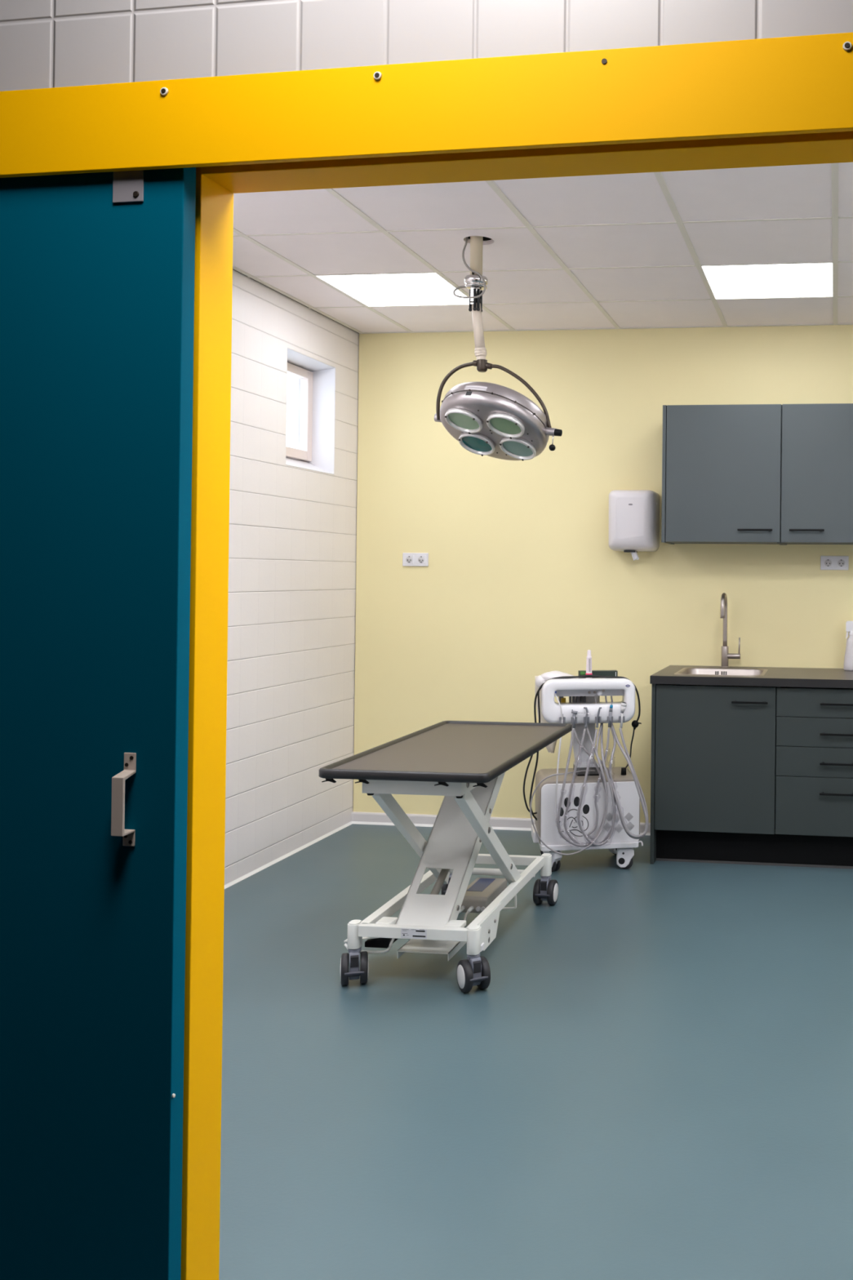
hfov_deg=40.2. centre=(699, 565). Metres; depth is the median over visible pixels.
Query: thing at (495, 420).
lamp
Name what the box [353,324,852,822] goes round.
wall
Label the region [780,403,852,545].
upper cabinet
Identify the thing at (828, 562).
outlet
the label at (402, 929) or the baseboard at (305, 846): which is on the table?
the label at (402, 929)
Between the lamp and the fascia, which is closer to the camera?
the fascia
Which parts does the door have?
pull handle, hanger plate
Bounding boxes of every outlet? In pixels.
[404,555,413,564]
[417,555,426,564]
[823,558,833,567]
[836,558,846,568]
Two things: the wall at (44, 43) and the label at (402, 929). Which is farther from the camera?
the label at (402, 929)
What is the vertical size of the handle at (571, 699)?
0.205 m
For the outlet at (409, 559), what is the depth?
6.28 m
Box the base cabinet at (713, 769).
[649,684,777,864]
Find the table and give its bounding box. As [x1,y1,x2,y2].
[319,720,572,992]
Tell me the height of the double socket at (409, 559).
0.076 m
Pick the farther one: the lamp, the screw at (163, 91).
the lamp
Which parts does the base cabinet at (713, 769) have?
handle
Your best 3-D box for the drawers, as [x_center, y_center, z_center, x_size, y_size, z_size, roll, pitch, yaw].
[0.709,1.042,5.659,0.600,0.896,0.642,0,-1,7]
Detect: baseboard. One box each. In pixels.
[224,821,352,888]
[351,811,650,835]
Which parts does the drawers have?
drawer, drawer, drawer, drawer, handle, handle, handle, handle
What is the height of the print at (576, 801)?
0.193 m
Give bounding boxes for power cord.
[523,674,641,820]
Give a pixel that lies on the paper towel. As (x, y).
(635, 557)
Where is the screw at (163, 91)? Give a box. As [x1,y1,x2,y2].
[160,87,168,96]
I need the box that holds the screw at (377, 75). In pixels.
[373,71,382,80]
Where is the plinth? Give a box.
[656,830,852,868]
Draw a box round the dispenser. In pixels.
[608,489,659,560]
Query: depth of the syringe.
5.50 m
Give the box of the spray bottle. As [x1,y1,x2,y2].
[843,621,852,671]
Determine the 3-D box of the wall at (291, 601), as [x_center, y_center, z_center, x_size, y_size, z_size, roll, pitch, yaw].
[-2.329,-0.129,4.249,0.200,3.157,4.360,0,-1,7]
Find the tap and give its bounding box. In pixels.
[720,592,740,667]
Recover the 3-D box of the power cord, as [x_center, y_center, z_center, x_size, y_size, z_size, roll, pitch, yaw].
[-0.573,0.896,5.444,0.567,0.733,0.186,1,-1,-12]
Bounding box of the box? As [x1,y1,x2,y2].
[577,670,617,678]
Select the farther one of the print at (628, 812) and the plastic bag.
the plastic bag
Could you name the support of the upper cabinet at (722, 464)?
attached to the wall at (522, 578)
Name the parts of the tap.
spout, lever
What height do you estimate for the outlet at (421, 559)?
0.051 m
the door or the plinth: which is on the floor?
the plinth
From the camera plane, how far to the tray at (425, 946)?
3.93 m
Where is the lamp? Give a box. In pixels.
[434,235,562,461]
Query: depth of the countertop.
5.44 m
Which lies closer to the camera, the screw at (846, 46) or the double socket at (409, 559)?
the screw at (846, 46)
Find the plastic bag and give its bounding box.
[534,671,578,753]
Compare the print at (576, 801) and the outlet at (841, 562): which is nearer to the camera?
the print at (576, 801)
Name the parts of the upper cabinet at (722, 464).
handle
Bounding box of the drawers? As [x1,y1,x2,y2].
[775,686,852,836]
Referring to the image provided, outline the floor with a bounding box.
[218,823,852,1279]
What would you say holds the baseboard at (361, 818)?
attached to the wall at (522, 578)
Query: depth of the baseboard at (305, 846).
5.53 m
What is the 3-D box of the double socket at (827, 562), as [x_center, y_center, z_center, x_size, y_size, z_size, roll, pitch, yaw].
[0.735,-0.015,5.996,0.152,0.076,0.014,0,-1,7]
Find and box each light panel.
[316,272,469,306]
[702,262,832,298]
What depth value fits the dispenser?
5.95 m
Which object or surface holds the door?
hanging from the fascia
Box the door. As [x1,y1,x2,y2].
[0,167,195,1279]
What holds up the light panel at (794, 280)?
attached to the ceiling
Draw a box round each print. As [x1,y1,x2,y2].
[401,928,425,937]
[560,796,589,836]
[604,812,634,832]
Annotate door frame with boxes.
[181,131,852,1279]
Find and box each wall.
[0,0,852,91]
[224,269,359,884]
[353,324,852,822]
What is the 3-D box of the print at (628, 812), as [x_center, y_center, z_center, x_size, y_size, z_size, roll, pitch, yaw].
[-0.388,1.244,5.352,0.154,0.100,0.002,1,-1,-12]
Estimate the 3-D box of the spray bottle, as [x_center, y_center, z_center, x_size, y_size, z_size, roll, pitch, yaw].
[0.816,0.426,5.890,0.089,0.262,0.089,0,-1,7]
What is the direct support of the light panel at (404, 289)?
attached to the ceiling
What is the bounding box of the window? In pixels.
[285,347,335,475]
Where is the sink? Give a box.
[674,666,768,686]
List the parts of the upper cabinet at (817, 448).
handle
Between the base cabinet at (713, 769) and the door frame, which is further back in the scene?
the base cabinet at (713, 769)
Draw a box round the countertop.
[649,665,852,688]
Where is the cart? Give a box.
[529,677,648,871]
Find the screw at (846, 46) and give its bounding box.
[842,41,852,51]
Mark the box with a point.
(601, 673)
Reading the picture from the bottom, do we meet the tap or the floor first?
the floor
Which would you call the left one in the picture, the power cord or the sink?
the power cord
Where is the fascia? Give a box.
[0,32,852,177]
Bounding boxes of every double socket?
[402,552,428,566]
[820,555,848,569]
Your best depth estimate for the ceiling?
4.60 m
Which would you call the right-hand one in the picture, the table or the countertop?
the countertop
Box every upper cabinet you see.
[661,404,783,545]
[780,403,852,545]
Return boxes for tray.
[397,938,466,960]
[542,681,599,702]
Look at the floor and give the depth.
3.15 m
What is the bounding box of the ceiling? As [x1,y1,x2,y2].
[232,162,852,333]
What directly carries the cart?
on the floor
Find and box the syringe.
[586,649,592,678]
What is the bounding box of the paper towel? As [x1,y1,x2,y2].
[631,551,639,560]
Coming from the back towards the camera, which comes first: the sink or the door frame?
the sink
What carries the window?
in the wall at (291, 601)

